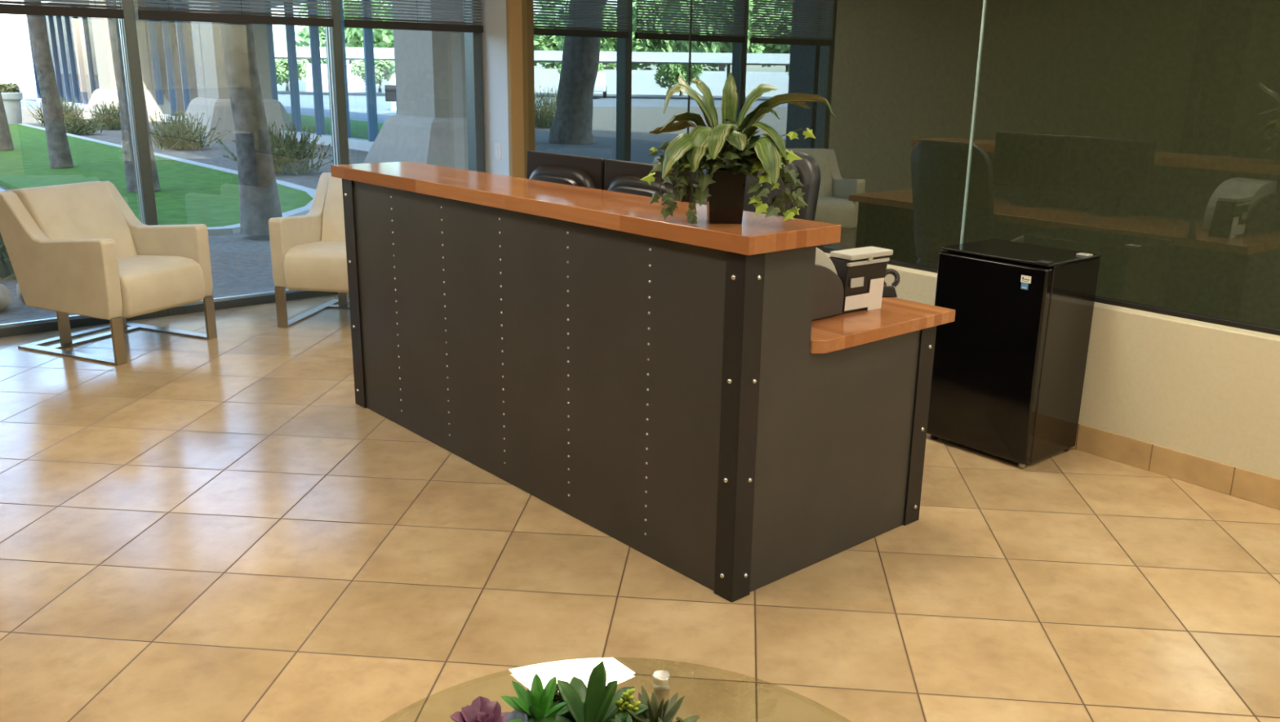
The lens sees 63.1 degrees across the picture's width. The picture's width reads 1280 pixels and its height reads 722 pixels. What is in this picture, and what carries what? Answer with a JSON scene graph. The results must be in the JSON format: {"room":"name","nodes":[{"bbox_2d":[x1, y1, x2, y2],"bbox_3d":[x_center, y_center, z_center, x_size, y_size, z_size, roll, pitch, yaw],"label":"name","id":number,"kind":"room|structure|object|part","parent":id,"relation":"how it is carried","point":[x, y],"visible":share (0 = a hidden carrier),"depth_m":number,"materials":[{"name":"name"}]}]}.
{"room":"lobby","nodes":[
{"label":"lobby","id":0,"kind":"room"},
{"bbox_2d":[0,293,1279,721],"bbox_3d":[-3.136,1.714,-0.604,14.438,0.060,10.998,-12,20,-38],"label":"floor","id":1,"kind":"structure","parent":0,"point":[193,529],"depth_m":3.19,"materials":[{"name":"tile"}]},
{"bbox_2d":[0,180,217,365],"bbox_3d":[-2.916,-0.518,5.733,0.867,0.860,0.684,8,17,23],"label":"armchair","id":2,"kind":"object","parent":1,"relation":"on","point":[74,248],"visible":1,"depth_m":5.55,"materials":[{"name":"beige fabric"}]},
{"bbox_3d":[-3.054,-0.559,5.446,0.832,0.612,0.085,8,17,23],"label":"armrest","id":3,"kind":"part","parent":2,"relation":"part of","materials":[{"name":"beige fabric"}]},
{"bbox_3d":[-3.165,-0.216,5.728,0.018,0.250,0.060,8,17,23],"label":"leg","id":4,"kind":"part","parent":2,"relation":"part of","materials":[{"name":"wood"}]},
{"bbox_3d":[-3.131,-0.668,5.794,0.376,0.610,0.510,8,17,23],"label":"backrest","id":5,"kind":"part","parent":2,"relation":"part of","materials":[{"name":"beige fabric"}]},
{"bbox_3d":[-2.920,-0.110,5.845,0.747,0.012,0.670,8,17,23],"label":"floor frame","id":6,"kind":"part","parent":2,"relation":"part of","materials":[{"name":"metal"}]},
{"bbox_3d":[-2.697,-0.102,5.394,0.018,0.245,0.060,8,17,23],"label":"leg","id":7,"kind":"part","parent":2,"relation":"part of","materials":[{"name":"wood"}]},
{"bbox_3d":[-3.016,-0.302,6.044,0.018,0.250,0.060,8,17,23],"label":"leg","id":8,"kind":"part","parent":2,"relation":"part of","materials":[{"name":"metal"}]},
{"bbox_3d":[-2.805,-0.701,5.972,0.832,0.612,0.085,8,17,23],"label":"armrest","id":9,"kind":"part","parent":2,"relation":"part of","materials":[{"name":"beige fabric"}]},
{"bbox_3d":[-2.775,-0.425,5.691,0.556,0.243,0.508,8,17,23],"label":"seat","id":10,"kind":"part","parent":2,"relation":"part of","materials":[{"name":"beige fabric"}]},
{"bbox_3d":[-2.444,-0.247,5.930,0.018,0.245,0.060,8,17,23],"label":"leg","id":11,"kind":"part","parent":2,"relation":"part of","materials":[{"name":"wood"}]},
{"bbox_2d":[115,0,348,317],"bbox_3d":[-2.516,-1.705,6.497,1.259,2.750,0.120,-12,20,-38],"label":"window","id":12,"kind":"structure","parent":1,"relation":"on","point":[127,25],"depth_m":6.20,"materials":[{"name":"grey metal"}]},
{"bbox_2d":[137,0,333,26],"bbox_3d":[-2.417,-2.530,6.216,1.170,1.003,0.040,-12,20,-38],"label":"window blind","id":13,"kind":"object","parent":12,"relation":"attached to","point":[157,14],"visible":1,"depth_m":6.33,"materials":[{"name":"black plastic"}]},
{"bbox_3d":[-2.423,-2.078,6.341,1.170,0.050,0.036,-12,20,-38],"label":"rail","id":14,"kind":"part","parent":13,"relation":"part of","materials":[{"name":"grey metal"}]},
{"bbox_2d":[268,172,349,327],"bbox_3d":[-1.769,-0.700,6.450,0.684,0.860,0.867,3,16,9],"label":"armchair","id":15,"kind":"object","parent":1,"relation":"on","point":[308,251],"visible":0.43,"depth_m":6.17,"materials":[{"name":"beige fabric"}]},
{"bbox_3d":[-2.135,-0.321,6.212,0.060,0.245,0.018,3,16,9],"label":"leg","id":16,"kind":"part","parent":15,"relation":"part of","materials":[{"name":"wood"}]},
{"bbox_3d":[-2.061,-0.832,6.480,0.085,0.612,0.832,3,16,9],"label":"armrest","id":17,"kind":"part","parent":15,"relation":"part of","materials":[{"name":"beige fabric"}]},
{"bbox_3d":[-1.795,-0.586,6.323,0.508,0.243,0.556,3,16,9],"label":"seat","id":18,"kind":"part","parent":15,"relation":"part of","materials":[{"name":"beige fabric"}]},
{"bbox_3d":[-1.775,-0.292,6.562,0.670,0.012,0.747,3,16,9],"label":"floor frame","id":19,"kind":"part","parent":15,"relation":"part of","materials":[{"name":"metal"}]},
{"bbox_3d":[-1.730,-0.883,6.644,0.510,0.610,0.376,3,16,9],"label":"backrest","id":20,"kind":"part","parent":15,"relation":"part of","materials":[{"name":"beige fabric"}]},
{"bbox_3d":[-1.921,-0.477,6.734,0.060,0.250,0.018,3,16,9],"label":"leg","id":21,"kind":"part","parent":15,"relation":"part of","materials":[{"name":"wood"}]},
{"bbox_2d":[330,161,955,602],"bbox_3d":[-0.156,-0.155,4.143,1.027,1.088,2.530,-12,20,-39],"label":"reception desk","id":22,"kind":"object","parent":1,"relation":"on","point":[670,387],"visible":1,"depth_m":3.37,"materials":[{"name":"metal"}]},
{"bbox_3d":[-0.506,-0.048,3.832,0.018,1.034,2.422,-12,20,-39],"label":"panel","id":23,"kind":"part","parent":22,"relation":"part of","materials":[{"name":"metal"}]},
{"bbox_2d":[526,150,606,190],"bbox_3d":[-0.333,-0.611,4.202,0.230,0.430,0.490,-13,20,-40],"label":"computer monitor","id":24,"kind":"object","parent":22,"relation":"on","point":[560,168],"visible":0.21,"depth_m":4.12,"materials":[{"name":"black plastic"}]},
{"bbox_2d":[330,161,841,255],"bbox_3d":[-0.392,-0.602,3.801,0.384,0.051,2.530,-12,20,-39],"label":"countertop","id":25,"kind":"structure","parent":22,"relation":"on","point":[634,214],"depth_m":3.37,"materials":[{"name":"brown wood"}]},
{"bbox_2d":[604,159,697,203],"bbox_3d":[-0.004,-0.505,3.835,0.230,0.430,0.490,-12,20,-38],"label":"computer monitor","id":26,"kind":"object","parent":22,"relation":"on","point":[620,175],"visible":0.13,"depth_m":3.81,"materials":[{"name":"black plastic"}]},
{"bbox_2d":[640,72,835,223],"bbox_3d":[0.270,-0.603,2.963,0.551,0.415,0.324,3,16,9],"label":"potted plant","id":27,"kind":"object","parent":22,"relation":"on","point":[714,148],"visible":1,"depth_m":2.91,"materials":[{"name":"green plant"}]},
{"bbox_3d":[0.245,-0.478,3.003,0.108,0.155,0.108,1,16,-1],"label":"pot","id":28,"kind":"part","parent":27,"relation":"part of","materials":[{"name":"black ceramic"}]},
{"bbox_2d":[811,247,844,319],"bbox_3d":[0.470,-0.271,3.331,0.314,0.254,0.220,-12,20,-39],"label":"printer","id":29,"kind":"object","parent":22,"relation":"on","point":[828,291],"visible":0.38,"depth_m":3.30,"materials":[{"name":"grey plastic"}]},
{"bbox_3d":[0.628,0.130,3.249,0.904,1.034,0.018,-12,20,-39],"label":"panel","id":30,"kind":"part","parent":22,"relation":"part of","materials":[{"name":"metal"}]},
{"bbox_2d":[829,245,893,314],"bbox_3d":[0.720,-0.270,3.462,0.203,0.198,0.120,-11,19,-35],"label":"machine","id":31,"kind":"object","parent":22,"relation":"on","point":[861,271],"visible":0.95,"depth_m":3.41,"materials":[{"name":"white plastic"}]},
{"bbox_3d":[0.729,-0.354,3.428,0.203,0.018,0.095,-11,19,-35],"label":"lid","id":32,"kind":"part","parent":31,"relation":"part of","materials":[{"name":"grey plastic"}]},
{"bbox_3d":[0.739,-0.214,3.435,0.180,0.105,0.004,-11,19,-35],"label":"plate","id":33,"kind":"part","parent":31,"relation":"part of","materials":[{"name":"white plastic"}]},
{"bbox_2d":[809,297,955,353],"bbox_3d":[-0.021,-0.356,4.180,0.709,0.041,2.486,-12,20,-39],"label":"countertop","id":34,"kind":"structure","parent":22,"relation":"on","point":[895,317],"depth_m":3.31,"materials":[{"name":"orange wood"}]},
{"bbox_2d":[882,268,900,297],"bbox_3d":[0.878,-0.276,3.676,0.076,0.100,0.035,0,16,-3],"label":"file","id":35,"kind":"object","parent":22,"relation":"on","point":[888,291],"visible":0.66,"depth_m":3.67,"materials":[{"name":"black plastic"}]},
{"bbox_2d":[652,669,670,706],"bbox_3d":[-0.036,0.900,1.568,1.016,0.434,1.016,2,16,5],"label":"candle","id":36,"kind":"object","parent":1,"relation":"on","point":[661,678],"visible":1,"depth_m":1.92,"materials":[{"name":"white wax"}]},
{"bbox_2d":[449,660,700,721],"bbox_3d":[-0.107,0.578,1.648,0.445,0.171,0.260,2,16,5],"label":"succulent plant","id":37,"kind":"object","parent":36,"relation":"on","point":[562,700],"visible":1,"depth_m":1.67,"materials":[{"name":"green plant"}]},
{"bbox_3d":[0.036,0.799,1.985,0.044,0.408,0.044,2,16,5],"label":"leg","id":38,"kind":"part","parent":36,"relation":"part of","materials":[{"name":"metal"}]},
{"bbox_2d":[739,151,820,221],"bbox_3d":[0.392,-0.332,4.654,0.691,1.169,0.655,15,21,41],"label":"office chair","id":39,"kind":"object","parent":1,"relation":"on","point":[808,168],"visible":0.06,"depth_m":4.55,"materials":[{"name":"black leather"}]},
{"bbox_2d":[742,161,798,216],"bbox_3d":[0.513,-0.701,4.680,0.410,0.390,0.105,15,21,41],"label":"cushion","id":40,"kind":"object","parent":39,"relation":"on","point":[794,165],"depth_m":4.59,"materials":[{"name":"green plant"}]},
{"bbox_2d":[926,238,1101,467],"bbox_3d":[1.526,-0.050,4.325,0.397,0.834,0.490,-11,20,-37],"label":"mini fridge","id":41,"kind":"object","parent":1,"relation":"on","point":[1008,372],"visible":0.98,"depth_m":4.17,"materials":[{"name":"black metal"}]},
{"bbox_3d":[1.391,-0.021,4.220,0.047,0.788,0.490,-11,20,-37],"label":"door","id":42,"kind":"part","parent":41,"relation":"part of","materials":[{"name":"black metal"}]},
{"bbox_3d":[1.534,-0.441,4.218,0.391,0.011,0.490,-11,20,-37],"label":"panel","id":43,"kind":"part","parent":41,"relation":"part of","materials":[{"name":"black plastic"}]},
{"bbox_2d":[480,0,1279,478],"bbox_3d":[2.349,-0.816,3.549,0.140,2.750,11.150,-11,20,-38],"label":"wall","id":44,"kind":"structure","parent":0,"point":[1208,390],"depth_m":4.06,"materials":[{"name":"beige paint"}]},
{"bbox_2d":[323,0,485,172],"bbox_3d":[-1.604,-1.897,7.238,1.130,2.750,0.120,-12,20,-38],"label":"window","id":45,"kind":"structure","parent":44,"relation":"in","point":[333,35],"depth_m":7.03,"materials":[{"name":"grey metal"}]},
{"bbox_2d":[343,0,483,33],"bbox_3d":[-1.508,-2.722,6.953,1.031,1.003,0.040,-12,20,-38],"label":"window blind","id":46,"kind":"object","parent":45,"relation":"attached to","point":[356,22],"visible":1,"depth_m":7.05,"materials":[{"name":"black plastic"}]},
{"bbox_3d":[-1.515,-2.269,7.079,1.031,0.050,0.036,-12,20,-38],"label":"rail","id":47,"kind":"part","parent":46,"relation":"part of","materials":[{"name":"grey metal"}]},
{"bbox_2d":[494,142,500,159],"bbox_3d":[-1.033,-1.517,7.561,0.010,0.116,0.072,-11,20,-38],"label":"light switch","id":48,"kind":"object","parent":44,"relation":"attached to","point":[497,146],"visible":1,"depth_m":7.55,"materials":[{"name":"white plastic"}]},
{"bbox_2d":[506,0,524,177],"bbox_3d":[-0.862,-1.920,7.358,0.144,2.750,0.045,-11,20,-38],"label":"trim","id":49,"kind":"structure","parent":44,"relation":"attached to","point":[513,7],"depth_m":7.32,"materials":[{"name":"beige paint"}]},
{"bbox_2d":[521,0,690,178],"bbox_3d":[-0.268,-1.985,6.628,0.001,2.018,1.759,-11,20,-38],"label":"window","id":50,"kind":"structure","parent":44,"relation":"in","point":[598,75],"depth_m":6.63,"materials":[{"name":"clear glass"}]},
{"bbox_2d":[687,0,983,268],"bbox_3d":[0.886,-1.589,5.261,0.012,2.018,1.906,-12,20,-38],"label":"window","id":51,"kind":"structure","parent":44,"relation":"in","point":[897,77],"depth_m":5.08,"materials":[{"name":"clear glass"}]},
{"bbox_2d":[816,246,1279,335],"bbox_3d":[2.502,-0.046,3.593,0.040,0.018,10.690,-11,20,-38],"label":"trim","id":52,"kind":"structure","parent":44,"relation":"attached to","point":[1140,307],"depth_m":4.09,"materials":[{"name":"brown metal"}]},
{"bbox_2d":[960,0,1279,328],"bbox_3d":[2.079,-1.178,3.842,0.012,2.018,1.897,-11,20,-38],"label":"window","id":53,"kind":"structure","parent":44,"relation":"in","point":[1141,135],"depth_m":4.08,"materials":[{"name":"clear glass"}]},
{"bbox_2d":[1071,422,1279,509],"bbox_3d":[2.429,0.520,3.669,0.012,0.112,10.650,-11,20,-38],"label":"baseboard","id":54,"kind":"structure","parent":44,"relation":"attached to","point":[1257,487],"depth_m":4.05,"materials":[{"name":"tile"}]},
{"bbox_3d":[-6.548,-0.860,3.238,5.022,2.750,5.124,2,16,5],"label":"wall","id":55,"kind":"structure","parent":0,"visible":0},
{"bbox_2d":[0,0,124,18],"bbox_3d":[-3.323,-2.340,5.481,1.025,1.003,0.040,-12,20,-38],"label":"window blind","id":56,"kind":"object","parent":55,"relation":"attached to","point":[12,8],"visible":1,"depth_m":5.73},
{"bbox_2d":[0,311,156,337],"bbox_3d":[-3.422,-1.514,5.762,1.114,2.750,0.120,-12,20,-38],"label":"window","id":57,"kind":"structure","parent":55,"relation":"in","point":[30,326],"depth_m":6.06,"materials":[{"name":"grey metal"}]},
{"label":"outside","id":58,"kind":"structure","parent":0,"visible":0},
{"bbox_2d":[0,109,368,190],"bbox_3d":[5.089,-16.367,65.619,280.000,0.210,190.000,2,16,5],"label":"ground","id":59,"kind":"structure","parent":58,"point":[213,156],"depth_m":19.65,"materials":[{"name":"grey gravel"}]},
{"bbox_2d":[0,81,22,124],"bbox_3d":[-16.268,-6.617,26.764,0.801,1.113,0.764,2,16,5],"label":"round planter","id":60,"kind":"object","parent":59,"relation":"on","point":[11,100],"visible":0.89,"depth_m":26.61,"materials":[{"name":"ceramic"}]},
{"bbox_2d":[25,95,92,126],"bbox_3d":[-14.749,-6.401,26.676,1.835,0.805,1.499,15,21,42],"label":"desert shrub","id":61,"kind":"object","parent":59,"relation":"on","point":[65,111],"visible":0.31,"depth_m":26.57,"materials":[{"name":"green plant"}]},
{"bbox_2d":[43,114,109,134],"bbox_3d":[-13.059,-5.463,24.049,1.427,0.451,1.701,2,16,5],"label":"desert shrub","id":62,"kind":"object","parent":59,"relation":"on","point":[77,126],"visible":0.88,"depth_m":23.97,"materials":[{"name":"green plant"}]},
{"bbox_2d":[83,100,149,129],"bbox_3d":[-13.179,-6.189,26.206,1.457,0.692,1.727,2,16,5],"label":"desert shrub","id":63,"kind":"object","parent":59,"relation":"on","point":[113,117],"visible":0.64,"depth_m":25.93,"materials":[{"name":"green plant"}]},
{"bbox_2d":[83,0,170,120],"bbox_3d":[-15.127,-8.858,30.586,2.160,3.500,2.310,-12,20,-38],"label":"stucco column","id":64,"kind":"structure","parent":59,"relation":"on","point":[107,92],"depth_m":30.25,"materials":[{"name":"white paint"}]},
{"bbox_2d":[0,124,313,226],"bbox_3d":[-10.301,-3.551,18.099,2.850,0.085,20.700,-12,20,-38],"label":"lawn","id":65,"kind":"structure","parent":59,"relation":"on","point":[189,193],"depth_m":14.27,"materials":[{"name":"green plant"}]},
{"bbox_2d":[0,89,13,151],"bbox_3d":[-11.418,-8.817,17.764,3.166,10.226,2.669,12,19,36],"label":"tree","id":66,"kind":"object","parent":65,"relation":"on","point":[6,140],"visible":1,"depth_m":18.53,"materials":[{"name":"grey plant"}]},
{"bbox_2d":[23,0,73,168],"bbox_3d":[-9.172,-7.998,14.365,3.398,10.534,3.012,2,16,5],"label":"tree","id":67,"kind":"object","parent":65,"relation":"on","point":[58,147],"visible":0.91,"depth_m":15.41,"materials":[{"name":"grey plant"}]},
{"bbox_2d":[105,0,160,191],"bbox_3d":[-6.209,-7.169,11.720,2.977,10.431,3.339,2,16,5],"label":"tree","id":68,"kind":"object","parent":65,"relation":"on","point":[113,27],"visible":0.5,"depth_m":12.65,"materials":[{"name":"grey plant"}]},
{"bbox_2d":[19,123,315,235],"bbox_3d":[-9.224,-3.708,18.739,2.873,0.115,20.928,-8,18,-30],"label":"curb","id":69,"kind":"object","parent":59,"relation":"on","point":[233,228],"visible":0.17,"depth_m":13.52,"materials":[{"name":"concrete"}]},
{"bbox_2d":[0,232,337,337],"bbox_3d":[-4.813,-0.436,7.282,18.000,0.060,3.404,-12,20,-38],"label":"pavement","id":70,"kind":"structure","parent":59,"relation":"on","point":[241,264],"depth_m":8.14,"materials":[{"name":"grey concrete"}]},
{"bbox_2d":[0,284,13,311],"bbox_3d":[-4.243,-0.411,6.773,0.312,0.217,0.264,2,16,5],"label":"boulder","id":71,"kind":"object","parent":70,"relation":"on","point":[6,296],"visible":1,"depth_m":6.76,"materials":[{"name":"grey stone"}]},
{"bbox_2d":[0,232,16,279],"bbox_3d":[-4.857,-0.932,7.923,0.939,0.571,0.904,2,16,5],"label":"desert shrub","id":72,"kind":"object","parent":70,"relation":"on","point":[6,271],"visible":0.17,"depth_m":7.81,"materials":[{"name":"green plant"}]},
{"bbox_2d":[16,283,24,301],"bbox_3d":[-4.138,-0.483,7.104,0.228,0.155,0.222,2,16,5],"label":"boulder","id":73,"kind":"object","parent":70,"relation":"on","point":[18,289],"visible":0.18,"depth_m":7.01,"materials":[{"name":"grey stone"}]},
{"bbox_2d":[217,0,282,235],"bbox_3d":[-3.952,-6.311,8.452,3.345,10.586,3.130,11,18,32],"label":"tree","id":74,"kind":"object","parent":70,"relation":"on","point":[259,197],"visible":0.9,"depth_m":9.52,"materials":[{"name":"grey plant"}]},
{"bbox_2d":[149,108,231,150],"bbox_3d":[-8.788,-4.545,20.396,1.730,0.755,1.783,2,16,5],"label":"desert shrub","id":75,"kind":"object","parent":59,"relation":"on","point":[180,139],"visible":0.94,"depth_m":20.13,"materials":[{"name":"green plant"}]},
{"bbox_2d":[0,0,397,151],"bbox_3d":[-11.517,-10.842,29.323,5.800,8.100,36.500,-12,20,-38],"label":"building","id":76,"kind":"structure","parent":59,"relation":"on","point":[70,38],"depth_m":29.99,"materials":[{"name":"beige concrete"}]},
{"bbox_2d":[181,0,292,141],"bbox_3d":[-9.293,-6.877,23.753,2.160,3.500,2.310,-12,20,-38],"label":"stucco column","id":77,"kind":"structure","parent":59,"relation":"on","point":[213,100],"depth_m":23.34,"materials":[{"name":"grey paint"}]},
{"bbox_2d":[231,133,299,145],"bbox_3d":[-6.635,-3.849,18.444,0.978,0.517,0.936,2,16,5],"label":"desert shrub","id":78,"kind":"object","parent":59,"relation":"on","point":[233,140],"visible":0.02,"depth_m":18.39,"materials":[{"name":"green plant"}]},
{"bbox_2d":[217,120,333,174],"bbox_3d":[-5.513,-3.272,15.898,1.636,0.798,1.475,7,17,22],"label":"desert shrub","id":79,"kind":"object","parent":59,"relation":"on","point":[286,159],"visible":0.7,"depth_m":15.83,"materials":[{"name":"green plant"}]},
{"bbox_2d":[177,112,382,139],"bbox_3d":[-8.835,-6.397,28.538,4.600,0.070,32.000,-12,20,-38],"label":"lawn","id":80,"kind":"structure","parent":59,"relation":"on","point":[358,129],"depth_m":28.36,"materials":[{"name":"green plant"}]},
{"bbox_2d":[384,84,396,107],"bbox_3d":[-7.592,-8.865,35.629,2.200,1.050,0.600,7,16,20],"label":"utility box","id":81,"kind":"object","parent":59,"relation":"on","point":[390,90],"visible":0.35,"depth_m":35.59,"materials":[{"name":"black plastic"}]},
{"bbox_2d":[363,0,468,169],"bbox_3d":[-3.103,-4.736,16.360,1.960,3.500,2.160,-12,20,-38],"label":"stucco column","id":82,"kind":"structure","parent":59,"relation":"on","point":[429,125],"depth_m":15.92,"materials":[{"name":"grey paint"}]},
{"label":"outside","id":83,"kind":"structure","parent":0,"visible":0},
{"bbox_2d":[15,86,390,109],"bbox_3d":[-69.816,-8.004,31.143,183.245,0.060,208.918,2,16,5],"label":"parking lot","id":84,"kind":"structure","parent":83,"point":[29,93],"depth_m":52.90,"materials":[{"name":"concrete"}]},
{"bbox_2d":[0,58,389,93],"bbox_3d":[-17.749,-18.331,67.776,86.000,1.800,0.300,2,16,5],"label":"wall","id":85,"kind":"structure","parent":84,"relation":"on","point":[20,72],"depth_m":68.34,"materials":[{"name":"white paint"}]},
{"bbox_2d":[275,58,307,91],"bbox_3d":[-22.465,-18.412,65.814,3.098,2.711,2.339,2,16,5],"label":"tree","id":86,"kind":"object","parent":84,"relation":"on","point":[282,64],"visible":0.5,"depth_m":65.59,"materials":[{"name":"green plant"}]},
{"bbox_2d":[274,46,394,60],"bbox_3d":[-9.508,-16.438,59.795,40.000,2.650,5.200,2,16,5],"label":"carport","id":87,"kind":"object","parent":84,"relation":"on","point":[280,52],"visible":0.02,"depth_m":57.69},
{"bbox_2d":[294,0,387,63],"bbox_3d":[-24.069,-26.672,85.002,7.952,8.412,7.912,-2,16,-10],"label":"tree","id":88,"kind":"object","parent":84,"relation":"on","point":[303,33],"visible":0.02,"depth_m":82.66,"materials":[{"name":"green plant"}]},
{"bbox_2d":[316,0,394,62],"bbox_3d":[-19.022,-23.126,74.886,7.715,7.108,7.673,6,16,18],"label":"tree","id":89,"kind":"object","parent":84,"relation":"on","point":[382,38],"visible":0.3,"depth_m":72.56,"materials":[{"name":"green plant"}]},
{"bbox_2d":[350,59,395,93],"bbox_3d":[-16.466,-18.172,65.267,3.098,2.711,2.339,2,16,5],"label":"tree","id":90,"kind":"object","parent":84,"relation":"on","point":[385,68],"visible":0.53,"depth_m":64.64,"materials":[{"name":"green plant"}]},
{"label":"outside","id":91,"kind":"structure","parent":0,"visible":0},
{"bbox_2d":[282,103,396,123],"bbox_3d":[8.854,-11.166,46.668,46.600,0.065,28.000,-12,20,-38],"label":"road","id":92,"kind":"structure","parent":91,"point":[358,112],"depth_m":38.25,"materials":[{"name":"grey asphalt"}]},
{"bbox_2d":[389,73,396,111],"bbox_3d":[-9.187,-10.210,39.590,0.640,1.380,0.630,2,16,5],"label":"post","id":93,"kind":"object","parent":92,"relation":"on","point":[392,81],"visible":0.23,"depth_m":39.34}
]}

